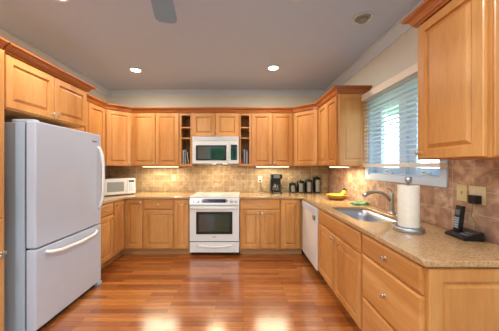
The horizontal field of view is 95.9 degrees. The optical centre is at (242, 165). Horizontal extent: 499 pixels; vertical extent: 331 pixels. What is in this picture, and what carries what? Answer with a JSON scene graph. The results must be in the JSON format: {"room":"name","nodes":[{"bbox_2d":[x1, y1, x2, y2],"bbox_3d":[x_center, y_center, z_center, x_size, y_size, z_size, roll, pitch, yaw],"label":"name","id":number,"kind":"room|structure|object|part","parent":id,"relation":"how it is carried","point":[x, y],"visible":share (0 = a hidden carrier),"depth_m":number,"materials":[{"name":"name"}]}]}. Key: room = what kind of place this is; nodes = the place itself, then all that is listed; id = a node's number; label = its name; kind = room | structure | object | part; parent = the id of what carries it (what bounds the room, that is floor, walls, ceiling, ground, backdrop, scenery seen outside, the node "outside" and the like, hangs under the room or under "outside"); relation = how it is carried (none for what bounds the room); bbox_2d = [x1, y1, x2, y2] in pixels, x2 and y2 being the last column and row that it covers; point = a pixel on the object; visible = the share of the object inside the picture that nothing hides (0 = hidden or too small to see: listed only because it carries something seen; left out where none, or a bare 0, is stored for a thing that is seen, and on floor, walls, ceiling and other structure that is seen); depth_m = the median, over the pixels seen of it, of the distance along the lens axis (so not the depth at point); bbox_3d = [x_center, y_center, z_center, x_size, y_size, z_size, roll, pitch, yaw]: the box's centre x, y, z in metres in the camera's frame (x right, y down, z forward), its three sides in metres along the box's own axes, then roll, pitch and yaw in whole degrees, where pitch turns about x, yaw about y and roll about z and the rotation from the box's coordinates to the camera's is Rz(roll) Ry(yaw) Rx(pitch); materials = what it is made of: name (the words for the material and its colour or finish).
{"room":"kitchen","nodes":[
{"label":"kitchen","id":0,"kind":"room"},
{"bbox_2d":[86,89,106,101],"bbox_3d":[-2.520,0.010,0.735,0.120,2.740,6.910,0,0,0],"label":"wall","id":1,"kind":"structure","parent":0,"point":[92,92],"depth_m":3.83,"materials":[{"name":"beige paint"}]},
{"bbox_2d":[2,42,95,127],"bbox_3d":[-2.127,-0.705,2.247,0.661,0.509,1.013,0,0,0],"label":"upper cabinet","id":2,"kind":"object","parent":1,"relation":"attached to","point":[35,88],"visible":0.98,"depth_m":2.08,"materials":[{"name":"brown wood"}]},
{"bbox_3d":[-1.859,-0.666,1.981,0.020,0.409,0.450,0,0,0],"label":"door","id":3,"kind":"part","parent":2,"relation":"part of","materials":[{"name":"brown wood"}]},
{"bbox_3d":[-1.952,-0.922,2.247,0.311,0.074,1.013,0,0,0],"label":"crown","id":4,"kind":"part","parent":2,"relation":"part of","materials":[{"name":"brown wood"}]},
{"bbox_3d":[-1.859,-0.666,2.439,0.020,0.409,0.450,0,0,0],"label":"door","id":5,"kind":"part","parent":2,"relation":"part of","materials":[{"name":"brown wood"}]},
{"bbox_2d":[70,101,104,165],"bbox_3d":[-2.269,-0.443,3.079,0.380,0.885,0.758,0,0,0],"label":"upper cabinet","id":6,"kind":"object","parent":1,"relation":"attached to","point":[95,114],"visible":0.06,"depth_m":3.25,"materials":[{"name":"brown wood"}]},
{"bbox_3d":[-2.119,-0.442,2.896,0.020,0.859,0.360,0,0,0],"label":"door","id":7,"kind":"part","parent":6,"relation":"part of","materials":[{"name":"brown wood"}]},
{"bbox_3d":[-2.119,-0.442,3.263,0.020,0.859,0.360,0,0,0],"label":"door","id":8,"kind":"part","parent":6,"relation":"part of","materials":[{"name":"brown wood"}]},
{"bbox_2d":[101,166,106,178],"bbox_3d":[-2.454,0.224,3.378,0.012,0.488,1.357,0,0,0],"label":"trim","id":9,"kind":"structure","parent":1,"relation":"attached to","point":[101,166],"depth_m":4.00,"materials":[{"name":"wood"}]},
{"bbox_2d":[39,247,361,330],"bbox_3d":[-0.460,1.405,0.735,4.240,0.050,6.910,0,0,0],"label":"floor","id":10,"kind":"structure","parent":0,"point":[199,291],"depth_m":2.34,"materials":[{"name":"brown wood"}]},
{"bbox_2d":[0,37,8,330],"bbox_3d":[-2.109,0.210,1.337,0.662,2.340,0.775,0,0,0],"label":"pantry cabinet","id":11,"kind":"object","parent":10,"relation":"on","point":[3,41],"visible":1,"depth_m":1.69,"materials":[{"name":"brown wood"}]},
{"bbox_3d":[-1.819,0.825,1.337,0.020,0.850,0.735,0,0,0],"label":"door","id":12,"kind":"part","parent":11,"relation":"part of","materials":[{"name":"brown wood"}]},
{"bbox_3d":[-1.819,-0.235,1.337,0.020,1.250,0.735,0,0,0],"label":"door","id":13,"kind":"part","parent":11,"relation":"part of","materials":[{"name":"brown wood"}]},
{"bbox_3d":[-1.833,-0.922,1.337,0.073,0.074,0.775,0,0,0],"label":"crown","id":14,"kind":"part","parent":11,"relation":"part of","materials":[{"name":"brown wood"}]},
{"bbox_2d":[4,119,104,330],"bbox_3d":[-2.019,0.498,2.230,0.842,1.757,0.840,0,0,0],"label":"refrigerator","id":15,"kind":"object","parent":10,"relation":"on","point":[54,197],"visible":1,"depth_m":1.93,"materials":[{"name":"metal"}]},
{"bbox_3d":[-1.709,1.008,2.230,0.078,0.655,0.840,0,0,0],"label":"freezer drawer","id":16,"kind":"part","parent":15,"relation":"part of","materials":[{"name":"white metal"}]},
{"bbox_3d":[-1.709,0.151,2.230,0.078,1.033,0.840,0,0,0],"label":"door","id":17,"kind":"part","parent":15,"relation":"part of","materials":[{"name":"white metal"}]},
{"bbox_3d":[-1.641,0.744,2.230,0.082,0.064,0.664,0,0,0],"label":"handle","id":18,"kind":"part","parent":15,"relation":"part of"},
{"bbox_3d":[-1.642,0.134,2.600,0.088,0.727,0.034,0,0,0],"label":"handle","id":19,"kind":"part","parent":15,"relation":"part of","materials":[{"name":"white plastic"}]},
{"bbox_2d":[98,202,114,268],"bbox_3d":[-2.118,0.942,2.932,0.680,0.877,0.463,0,0,0],"label":"base cabinet","id":20,"kind":"object","parent":10,"relation":"on","point":[107,217],"visible":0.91,"depth_m":3.01,"materials":[{"name":"brown wood"}]},
{"bbox_3d":[-1.819,0.970,2.932,0.020,0.580,0.440,0,0,0],"label":"door","id":21,"kind":"part","parent":20,"relation":"part of","materials":[{"name":"brown wood"}]},
{"bbox_3d":[-1.819,0.592,2.932,0.020,0.147,0.440,0,0,0],"label":"drawer","id":22,"kind":"part","parent":20,"relation":"part of","materials":[{"name":"brown wood"}]},
{"bbox_2d":[108,199,145,263],"bbox_3d":[-1.995,0.942,3.617,0.928,0.877,0.904,0,0,0],"label":"base cabinet","id":23,"kind":"object","parent":10,"relation":"on","point":[128,214],"visible":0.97,"depth_m":3.44,"materials":[{"name":"brown wood"}]},
{"bbox_3d":[-1.819,0.889,3.304,0.020,0.742,0.262,0,0,0],"label":"door","id":24,"kind":"part","parent":23,"relation":"part of","materials":[{"name":"brown wood"}]},
{"bbox_3d":[-1.673,0.889,3.450,0.262,0.742,0.020,0,0,0],"label":"door","id":25,"kind":"part","parent":23,"relation":"part of","materials":[{"name":"brown wood"}]},
{"bbox_2d":[102,192,196,204],"bbox_3d":[-1.635,0.486,3.373,1.625,0.032,1.367,0,0,0],"label":"countertop","id":26,"kind":"structure","parent":23,"relation":"on","point":[137,195],"depth_m":3.47,"materials":[{"name":"stone"}]},
{"bbox_2d":[101,178,134,195],"bbox_3d":[-2.060,0.337,3.702,0.470,0.265,0.328,0,0,-45],"label":"countertop microwave","id":27,"kind":"object","parent":26,"relation":"on","point":[113,186],"visible":0.82,"depth_m":3.60,"materials":[{"name":"metal"}]},
{"bbox_3d":[-2.017,0.331,3.567,0.331,0.242,0.020,0,0,-45],"label":"microwave door","id":28,"kind":"part","parent":27,"relation":"part of","materials":[{"name":"white plastic"}]},
{"bbox_3d":[-1.852,0.331,3.732,0.127,0.242,0.020,0,0,-45],"label":"control panel","id":29,"kind":"part","parent":27,"relation":"part of","materials":[{"name":"white plastic"}]},
{"bbox_2d":[144,199,174,253],"bbox_3d":[-1.295,0.942,3.738,0.469,0.877,0.660,0,0,0],"label":"base cabinet","id":30,"kind":"object","parent":10,"relation":"on","point":[158,213],"visible":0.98,"depth_m":3.44,"materials":[{"name":"brown wood"}]},
{"bbox_3d":[-1.295,0.592,3.450,0.446,0.147,0.020,0,0,0],"label":"drawer","id":31,"kind":"part","parent":30,"relation":"part of","materials":[{"name":"brown wood"}]},
{"bbox_3d":[-1.295,0.970,3.450,0.446,0.580,0.020,0,0,0],"label":"door","id":32,"kind":"part","parent":30,"relation":"part of","materials":[{"name":"brown wood"}]},
{"bbox_2d":[174,199,190,253],"bbox_3d":[-0.942,0.942,3.738,0.235,0.877,0.660,0,0,0],"label":"base cabinet","id":33,"kind":"object","parent":10,"relation":"on","point":[181,206],"visible":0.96,"depth_m":3.44,"materials":[{"name":"brown wood"}]},
{"bbox_2d":[189,192,239,253],"bbox_3d":[-0.436,0.921,3.707,0.758,0.917,0.687,0,0,0],"label":"range","id":34,"kind":"object","parent":10,"relation":"on","point":[214,216],"visible":1,"depth_m":3.42,"materials":[{"name":"metal"}]},
{"bbox_3d":[-0.436,0.635,3.389,0.698,0.024,0.051,0,0,0],"label":"handle","id":35,"kind":"part","parent":34,"relation":"part of","materials":[{"name":"white metal"}]},
{"bbox_3d":[-0.436,0.542,3.438,0.758,0.111,0.045,0,0,0],"label":"control panel","id":36,"kind":"part","parent":34,"relation":"part of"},
{"bbox_3d":[-0.436,1.236,3.438,0.750,0.157,0.041,0,0,0],"label":"storage drawer","id":37,"kind":"part","parent":34,"relation":"part of","materials":[{"name":"white metal"}]},
{"bbox_3d":[-0.436,1.212,3.401,0.527,0.040,0.045,0,0,0],"label":"handle","id":38,"kind":"part","parent":34,"relation":"part of","materials":[{"name":"white metal"}]},
{"bbox_3d":[-0.436,0.876,3.437,0.750,0.537,0.044,0,0,0],"label":"oven door","id":39,"kind":"part","parent":34,"relation":"part of","materials":[{"name":"white metal"}]},
{"bbox_2d":[190,192,239,197],"bbox_3d":[-0.436,0.474,3.750,0.758,0.020,0.600,0,0,0],"label":"cooktop","id":40,"kind":"object","parent":34,"relation":"in","point":[199,194],"depth_m":3.54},
{"bbox_2d":[240,199,279,253],"bbox_3d":[0.260,0.942,3.738,0.619,0.877,0.660,0,0,0],"label":"base cabinet","id":41,"kind":"object","parent":10,"relation":"on","point":[259,218],"visible":1,"depth_m":3.44,"materials":[{"name":"brown wood"}]},
{"bbox_3d":[0.110,0.970,3.450,0.295,0.580,0.020,0,0,0],"label":"door","id":42,"kind":"part","parent":41,"relation":"part of","materials":[{"name":"brown wood"}]},
{"bbox_3d":[0.260,0.592,3.450,0.596,0.147,0.020,0,0,0],"label":"drawer","id":43,"kind":"part","parent":41,"relation":"part of","materials":[{"name":"brown wood"}]},
{"bbox_3d":[0.410,0.970,3.450,0.295,0.580,0.020,0,0,0],"label":"door","id":44,"kind":"part","parent":41,"relation":"part of","materials":[{"name":"brown wood"}]},
{"bbox_2d":[279,199,302,253],"bbox_3d":[0.746,0.942,3.754,0.349,0.877,0.628,0,0,0],"label":"base cabinet","id":45,"kind":"object","parent":10,"relation":"on","point":[291,210],"visible":0.88,"depth_m":3.44,"materials":[{"name":"brown wood"}]},
{"bbox_3d":[0.727,0.889,3.450,0.288,0.742,0.020,0,0,0],"label":"door","id":46,"kind":"part","parent":45,"relation":"part of","materials":[{"name":"brown wood"}]},
{"bbox_2d":[302,200,323,278],"bbox_3d":[1.190,0.948,3.066,0.610,0.865,0.652,0,0,0],"label":"dishwasher","id":47,"kind":"object","parent":10,"relation":"on","point":[310,212],"visible":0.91,"depth_m":2.97,"materials":[{"name":"metal"}]},
{"bbox_3d":[0.910,0.896,3.066,0.027,0.757,0.650,0,0,0],"label":"door","id":48,"kind":"part","parent":47,"relation":"part of","materials":[{"name":"white metal"}]},
{"bbox_2d":[318,208,362,329],"bbox_3d":[1.206,0.942,2.233,0.666,0.877,1.003,0,0,0],"label":"base cabinet","id":49,"kind":"object","parent":10,"relation":"on","point":[340,252],"visible":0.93,"depth_m":2.05,"materials":[{"name":"brown wood"}]},
{"bbox_3d":[0.914,0.975,2.479,0.020,0.570,0.487,0,0,0],"label":"door","id":50,"kind":"part","parent":49,"relation":"part of","materials":[{"name":"brown wood"}]},
{"bbox_3d":[0.914,0.975,1.986,0.020,0.570,0.487,0,0,0],"label":"door","id":51,"kind":"part","parent":49,"relation":"part of","materials":[{"name":"brown wood"}]},
{"bbox_2d":[362,233,498,330],"bbox_3d":[1.206,0.942,1.425,0.666,0.877,0.608,0,0,0],"label":"base cabinet","id":52,"kind":"object","parent":10,"relation":"on","point":[400,293],"visible":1,"depth_m":1.15,"materials":[{"name":"brown wood"}]},
{"bbox_2d":[240,192,498,266],"bbox_3d":[0.739,0.486,2.583,1.577,0.032,2.947,0,0,0],"label":"countertop","id":53,"kind":"structure","parent":52,"relation":"on","point":[434,248],"depth_m":1.46,"materials":[{"name":"stone"}]},
{"bbox_2d":[259,174,282,193],"bbox_3d":[0.481,0.304,3.916,0.376,0.330,0.268,0,0,0],"label":"coffee maker","id":54,"kind":"object","parent":53,"relation":"on","point":[275,179],"visible":1,"depth_m":3.81,"materials":[{"name":"black plastic"}]},
{"bbox_3d":[0.570,0.327,3.953,0.180,0.214,0.075,0,0,0],"label":"water tank","id":55,"kind":"part","parent":54,"relation":"part of","materials":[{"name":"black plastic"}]},
{"bbox_2d":[289,182,295,192],"bbox_3d":[0.872,0.372,3.965,0.120,0.195,0.120,0,0,0],"label":"canister","id":56,"kind":"object","parent":53,"relation":"on","point":[292,186],"visible":0.98,"depth_m":3.91,"materials":[{"name":"black metal"}]},
{"bbox_2d":[297,179,303,192],"bbox_3d":[1.012,0.352,3.965,0.124,0.234,0.124,0,0,0],"label":"canister","id":57,"kind":"object","parent":53,"relation":"on","point":[300,184],"visible":0.99,"depth_m":3.91,"materials":[{"name":"black metal"}]},
{"bbox_2d":[305,178,311,192],"bbox_3d":[1.153,0.341,3.965,0.124,0.257,0.124,0,0,0],"label":"canister","id":58,"kind":"object","parent":53,"relation":"on","point":[308,182],"visible":0.99,"depth_m":3.91,"materials":[{"name":"black metal"}]},
{"bbox_2d":[313,176,320,192],"bbox_3d":[1.303,0.322,3.965,0.130,0.296,0.130,0,0,0],"label":"canister","id":59,"kind":"object","parent":53,"relation":"on","point":[316,180],"visible":1,"depth_m":3.92,"materials":[{"name":"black metal"}]},
{"bbox_2d":[326,193,347,199],"bbox_3d":[1.330,0.435,3.180,0.296,0.068,0.296,0,0,0],"label":"fruit bowl","id":60,"kind":"object","parent":53,"relation":"on","point":[333,197],"visible":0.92,"depth_m":3.10,"materials":[{"name":"ceramic"}]},
{"bbox_2d":[351,201,368,204],"bbox_3d":[1.430,0.451,2.770,0.191,0.034,0.171,0,0,0],"label":"cloth","id":61,"kind":"object","parent":53,"relation":"on","point":[352,202],"visible":1,"depth_m":2.71,"materials":[{"name":"green fabric"}]},
{"bbox_2d":[335,209,395,221],"bbox_3d":[1.200,0.604,2.250,0.424,0.202,0.724,0,0,0],"label":"sink","id":62,"kind":"object","parent":53,"relation":"in","point":[362,215],"visible":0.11,"depth_m":2.55,"materials":[{"name":"metal"}]},
{"bbox_2d":[362,187,395,213],"bbox_3d":[1.339,0.335,2.220,0.318,0.268,0.066,0,0,0],"label":"faucet","id":63,"kind":"object","parent":53,"relation":"on","point":[390,197],"visible":1,"depth_m":2.21,"materials":[{"name":"silver metal"}]},
{"bbox_3d":[1.322,0.295,2.220,0.284,0.111,0.041,0,0,0],"label":"spout","id":64,"kind":"part","parent":63,"relation":"part of","materials":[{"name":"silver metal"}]},
{"bbox_2d":[392,176,424,233],"bbox_3d":[1.205,0.273,1.640,0.194,0.393,0.194,0,0,0],"label":"paper towel holder","id":65,"kind":"object","parent":53,"relation":"on","point":[408,180],"visible":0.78,"depth_m":1.60,"materials":[{"name":"metal"}]},
{"bbox_2d":[397,185,419,227],"bbox_3d":[1.205,0.288,1.640,0.134,0.295,0.134,0,0,0],"label":"paper towel roll","id":66,"kind":"object","parent":65,"relation":"on","point":[408,197],"visible":0.93,"depth_m":1.58,"materials":[{"name":"white paper"}]},
{"bbox_2d":[445,205,483,241],"bbox_3d":[1.444,0.368,1.475,0.115,0.203,0.160,0,0,7],"label":"cordless phone","id":67,"kind":"object","parent":53,"relation":"on","point":[458,231],"visible":1,"depth_m":1.49,"materials":[{"name":"black plastic"}]},
{"bbox_2d":[468,195,484,239],"bbox_3d":[1.501,0.327,1.446,0.038,0.275,0.081,0,0,0],"label":"power adapter","id":68,"kind":"object","parent":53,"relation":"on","point":[473,199],"visible":0.95,"depth_m":1.44,"materials":[{"name":"black plastic"}]},
{"bbox_3d":[1.498,0.354,1.437,0.014,0.220,0.069,0,0,-22],"label":"cord","id":69,"kind":"part","parent":68,"relation":"part of","materials":[{"name":"black plastic"}]},
{"bbox_3d":[0.914,1.127,1.431,0.020,0.267,0.573,0,0,0],"label":"drawer","id":70,"kind":"part","parent":52,"relation":"part of","materials":[{"name":"brown wood"}]},
{"bbox_3d":[0.914,0.824,1.431,0.020,0.312,0.573,0,0,0],"label":"drawer","id":71,"kind":"part","parent":52,"relation":"part of","materials":[{"name":"brown wood"}]},
{"bbox_3d":[0.914,0.586,1.431,0.020,0.139,0.573,0,0,0],"label":"drawer","id":72,"kind":"part","parent":52,"relation":"part of","materials":[{"name":"brown wood"}]},
{"bbox_3d":[1.232,0.891,1.129,0.604,0.757,0.016,0,0,0],"label":"panel","id":73,"kind":"part","parent":52,"relation":"part of","materials":[{"name":"brown wood"}]},
{"bbox_2d":[0,0,419,88],"bbox_3d":[-0.460,-1.385,0.735,4.240,0.050,6.910,0,0,0],"label":"ceiling","id":74,"kind":"structure","parent":0,"point":[212,44],"depth_m":2.36,"materials":[{"name":"white paint"}]},
{"bbox_2d":[55,0,70,2],"bbox_3d":[-1.470,-1.355,1.775,0.184,0.010,0.184,0,0,0],"label":"recessed light","id":75,"kind":"object","parent":74,"relation":"in","point":[61,1],"visible":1,"depth_m":1.85,"materials":[{"name":"white paint"}]},
{"bbox_2d":[129,68,142,72],"bbox_3d":[-1.520,-1.355,3.190,0.184,0.010,0.184,0,0,0],"label":"recessed light","id":76,"kind":"object","parent":74,"relation":"in","point":[134,70],"visible":1,"depth_m":3.19,"materials":[{"name":"white paint"}]},
{"bbox_2d":[151,0,176,23],"bbox_3d":[-0.449,-1.173,0.998,1.199,0.375,1.211,0,0,0],"label":"ceiling fan","id":77,"kind":"object","parent":74,"relation":"hanging from","point":[164,10],"visible":1,"depth_m":1.48,"materials":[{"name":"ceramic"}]},
{"bbox_2d":[267,65,279,70],"bbox_3d":[0.420,-1.355,3.120,0.184,0.010,0.184,0,0,0],"label":"recessed light","id":78,"kind":"object","parent":74,"relation":"in","point":[273,67],"visible":1,"depth_m":3.12,"materials":[{"name":"white paint"}]},
{"bbox_2d":[352,12,373,24],"bbox_3d":[1.100,-1.347,2.070,0.184,0.026,0.184,0,0,0],"label":"recessed light","id":79,"kind":"object","parent":74,"relation":"in","point":[363,18],"visible":1,"depth_m":2.05,"materials":[{"name":"white paint"}]},
{"bbox_2d":[107,96,321,164],"bbox_3d":[-0.460,0.010,4.130,4.000,2.740,0.120,0,0,0],"label":"wall","id":80,"kind":"structure","parent":0,"point":[130,101],"depth_m":4.07,"materials":[{"name":"beige paint"}]},
{"bbox_2d":[104,108,131,165],"bbox_3d":[-2.149,-0.443,3.764,0.620,0.885,0.609,0,0,0],"label":"upper cabinet","id":81,"kind":"object","parent":80,"relation":"attached to","point":[118,124],"visible":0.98,"depth_m":3.58,"materials":[{"name":"brown wood"}]},
{"bbox_2d":[132,113,179,165],"bbox_3d":[-1.450,-0.443,3.879,0.799,0.885,0.380,0,0,0],"label":"upper cabinet","id":82,"kind":"object","parent":80,"relation":"attached to","point":[155,136],"visible":0.99,"depth_m":3.72,"materials":[{"name":"brown wood"}]},
{"bbox_3d":[-1.644,-0.442,3.729,0.380,0.859,0.020,0,0,0],"label":"door","id":83,"kind":"part","parent":82,"relation":"part of","materials":[{"name":"brown wood"}]},
{"bbox_2d":[142,166,178,166],"bbox_3d":[-1.400,0.011,3.833,0.600,0.018,0.074,0,0,0],"label":"light","id":84,"kind":"object","parent":82,"relation":"attached to","point":[142,166],"visible":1,"depth_m":3.80,"materials":[{"name":"beige"}]},
{"bbox_3d":[-1.256,-0.442,3.729,0.380,0.859,0.020,0,0,0],"label":"door","id":85,"kind":"part","parent":82,"relation":"part of","materials":[{"name":"brown wood"}]},
{"bbox_2d":[180,113,195,165],"bbox_3d":[-0.950,-0.443,3.905,0.199,0.885,0.329,0,0,0],"label":"upper cabinet","id":86,"kind":"object","parent":80,"relation":"attached to","point":[185,118],"visible":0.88,"depth_m":3.78,"materials":[{"name":"brown wood"}]},
{"bbox_2d":[192,113,238,136],"bbox_3d":[-0.455,-0.682,3.879,0.789,0.405,0.380,0,0,0],"label":"upper cabinet","id":87,"kind":"object","parent":80,"relation":"attached to","point":[203,124],"visible":1,"depth_m":3.72,"materials":[{"name":"brown wood"}]},
{"bbox_3d":[-0.646,-0.681,3.729,0.375,0.379,0.020,0,0,0],"label":"door","id":88,"kind":"part","parent":87,"relation":"part of","materials":[{"name":"brown wood"}]},
{"bbox_2d":[192,137,238,163],"bbox_3d":[-0.445,-0.253,3.824,0.750,0.444,0.472,0,0,0],"label":"microwave","id":89,"kind":"object","parent":87,"relation":"attached to","point":[205,150],"visible":0.99,"depth_m":3.63,"materials":[{"name":"plastic"}]},
{"bbox_3d":[-0.525,-0.221,3.645,0.590,0.364,0.030,0,0,0],"label":"door","id":90,"kind":"part","parent":89,"relation":"part of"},
{"bbox_3d":[-0.148,-0.221,3.645,0.156,0.364,0.030,0,0,0],"label":"control panel","id":91,"kind":"part","parent":89,"relation":"part of","materials":[{"name":"white plastic"}]},
{"bbox_3d":[-0.264,-0.681,3.729,0.375,0.379,0.020,0,0,0],"label":"door","id":92,"kind":"part","parent":87,"relation":"part of","materials":[{"name":"brown wood"}]},
{"bbox_2d":[107,165,327,191],"bbox_3d":[-0.460,0.224,4.064,3.976,0.488,0.012,0,0,0],"label":"backsplash","id":93,"kind":"structure","parent":80,"relation":"attached to","point":[198,178],"depth_m":4.06,"materials":[{"name":"tile"}]},
{"bbox_2d":[239,113,250,165],"bbox_3d":[0.035,-0.443,3.905,0.189,0.885,0.329,0,0,0],"label":"upper cabinet","id":94,"kind":"object","parent":80,"relation":"attached to","point":[244,118],"visible":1,"depth_m":3.78,"materials":[{"name":"brown wood"}]},
{"bbox_2d":[241,127,248,130],"bbox_3d":[0.035,-0.639,3.900,0.149,0.018,0.312,0,0,0],"label":"shelf","id":95,"kind":"object","parent":94,"relation":"attached to","point":[242,128],"depth_m":3.83,"materials":[{"name":"brown wood"}]},
{"bbox_2d":[251,113,293,165],"bbox_3d":[0.485,-0.443,3.879,0.709,0.885,0.380,0,0,0],"label":"upper cabinet","id":96,"kind":"object","parent":80,"relation":"attached to","point":[272,134],"visible":1,"depth_m":3.72,"materials":[{"name":"brown wood"}]},
{"bbox_3d":[0.314,-0.442,3.729,0.335,0.859,0.020,0,0,0],"label":"door","id":97,"kind":"part","parent":96,"relation":"part of","materials":[{"name":"brown wood"}]},
{"bbox_2d":[256,166,288,166],"bbox_3d":[0.500,0.011,3.833,0.560,0.018,0.074,0,0,0],"label":"light","id":98,"kind":"object","parent":96,"relation":"attached to","point":[256,166],"visible":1,"depth_m":3.80,"materials":[{"name":"beige"}]},
{"bbox_3d":[0.656,-0.442,3.729,0.335,0.859,0.020,0,0,0],"label":"door","id":99,"kind":"part","parent":96,"relation":"part of","materials":[{"name":"brown wood"}]},
{"bbox_2d":[294,108,318,165],"bbox_3d":[1.190,-0.443,3.748,0.698,0.885,0.642,0,0,0],"label":"upper cabinet","id":100,"kind":"object","parent":80,"relation":"attached to","point":[305,122],"visible":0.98,"depth_m":3.56,"materials":[{"name":"brown wood"}]},
{"bbox_2d":[329,27,498,244],"bbox_3d":[1.620,0.010,0.735,0.160,2.740,6.910,0,0,0],"label":"wall","id":101,"kind":"structure","parent":0,"point":[402,53],"depth_m":2.33,"materials":[{"name":"beige paint"}]},
{"bbox_2d":[0,0,424,95],"bbox_3d":[-0.460,-1.312,0.735,3.998,0.095,6.669,0,0,0],"label":"trim","id":102,"kind":"structure","parent":101,"relation":"attached to","point":[397,30],"depth_m":3.49,"materials":[{"name":"white paint"}]},
{"bbox_2d":[318,94,368,165],"bbox_3d":[1.326,-0.443,3.088,0.426,0.885,0.700,0,0,0],"label":"upper cabinet","id":103,"kind":"object","parent":101,"relation":"attached to","point":[341,136],"visible":1,"depth_m":2.75,"materials":[{"name":"brown wood"}]},
{"bbox_2d":[87,85,371,112],"bbox_3d":[-0.296,-0.922,3.208,3.668,0.074,1.063,0,0,0],"label":"crown molding","id":104,"kind":"structure","parent":103,"relation":"on","point":[337,89],"depth_m":3.67,"materials":[{"name":"brown wood"}]},
{"bbox_3d":[1.155,-0.442,3.261,0.020,0.859,0.324,0,0,0],"label":"door","id":105,"kind":"part","parent":103,"relation":"part of","materials":[{"name":"brown wood"}]},
{"bbox_3d":[1.155,-0.442,2.928,0.020,0.859,0.324,0,0,0],"label":"door","id":106,"kind":"part","parent":103,"relation":"part of","materials":[{"name":"brown wood"}]},
{"bbox_2d":[330,166,350,167],"bbox_3d":[1.303,0.011,3.050,0.074,0.018,0.500,0,0,0],"label":"light","id":107,"kind":"object","parent":103,"relation":"attached to","point":[330,166],"visible":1,"depth_m":2.88,"materials":[{"name":"beige"}]},
{"bbox_3d":[1.352,-0.443,2.746,0.364,0.875,0.016,0,0,0],"label":"panel","id":108,"kind":"part","parent":103,"relation":"part of","materials":[{"name":"brown wood"}]},
{"bbox_2d":[384,105,398,114],"bbox_3d":[2.272,-0.950,2.135,1.135,0.060,3.870,0,0,0],"label":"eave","id":109,"kind":"object","parent":101,"relation":"attached to","point":[395,111],"depth_m":3.73,"materials":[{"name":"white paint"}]},
{"bbox_2d":[365,76,447,187],"bbox_3d":[1.604,-0.330,2.240,0.172,0.984,1.124,0,0,0],"label":"window","id":110,"kind":"structure","parent":101,"relation":"in","point":[420,176],"depth_m":2.20,"materials":[{"name":"white paint"}]},
{"bbox_3d":[1.635,-0.330,2.482,0.040,0.824,0.485,0,0,0],"label":"sash","id":111,"kind":"part","parent":110,"relation":"part of","materials":[{"name":"white paint"}]},
{"bbox_2d":[360,62,447,166],"bbox_3d":[1.480,-0.424,2.230,0.076,0.871,1.160,0,0,0],"label":"window blind","id":112,"kind":"object","parent":110,"relation":"attached to","point":[411,72],"visible":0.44,"depth_m":2.19,"materials":[{"name":"white plastic"}]},
{"bbox_3d":[1.492,-0.410,2.655,0.052,0.770,0.002,0,0,0],"label":"ladder cord","id":113,"kind":"part","parent":112,"relation":"part of","materials":[{"name":"white fabric"}]},
{"bbox_3d":[1.487,-0.007,2.230,0.062,0.036,1.130,0,0,0],"label":"rail","id":114,"kind":"part","parent":112,"relation":"part of","materials":[{"name":"white plastic"}]},
{"bbox_3d":[1.635,-0.330,1.972,0.040,0.824,0.435,0,0,0],"label":"sash","id":115,"kind":"part","parent":110,"relation":"part of","materials":[{"name":"white paint"}]},
{"bbox_3d":[1.589,0.061,1.951,0.052,0.042,0.143,0,0,0],"label":"crank handle","id":116,"kind":"part","parent":110,"relation":"part of","materials":[{"name":"white plastic"}]},
{"bbox_2d":[328,159,498,243],"bbox_3d":[1.534,0.194,2.228,0.012,0.548,3.657,0,0,0],"label":"backsplash","id":117,"kind":"structure","parent":101,"relation":"attached to","point":[437,204],"depth_m":1.66,"materials":[{"name":"tile"}]},
{"bbox_2d":[401,0,498,159],"bbox_3d":[1.318,-0.519,1.275,0.442,0.959,0.576,0,0,0],"label":"upper cabinet","id":118,"kind":"object","parent":101,"relation":"attached to","point":[458,40],"visible":1,"depth_m":1.21,"materials":[{"name":"brown wood"}]},
{"bbox_3d":[1.318,-0.962,1.275,0.442,0.074,0.576,0,0,0],"label":"crown","id":119,"kind":"part","parent":118,"relation":"part of","materials":[{"name":"brown wood"}]},
{"bbox_3d":[1.355,-0.482,1.056,0.359,0.875,0.016,0,0,0],"label":"panel","id":120,"kind":"part","parent":118,"relation":"part of","materials":[{"name":"brown wood"}]},
{"bbox_2d":[457,184,466,201],"bbox_3d":[1.520,0.185,1.568,0.015,0.116,0.072,0,0,0],"label":"wall switch","id":121,"kind":"object","parent":101,"relation":"attached to","point":[461,188],"visible":1,"depth_m":1.56,"materials":[{"name":"beige plastic"}]},
{"bbox_2d":[469,186,485,204],"bbox_3d":[1.524,0.190,1.463,0.007,0.116,0.101,0,0,0],"label":"wall outlet","id":122,"kind":"object","parent":101,"relation":"attached to","point":[473,190],"visible":0.7,"depth_m":1.45,"materials":[{"name":"beige plastic"}]}
]}

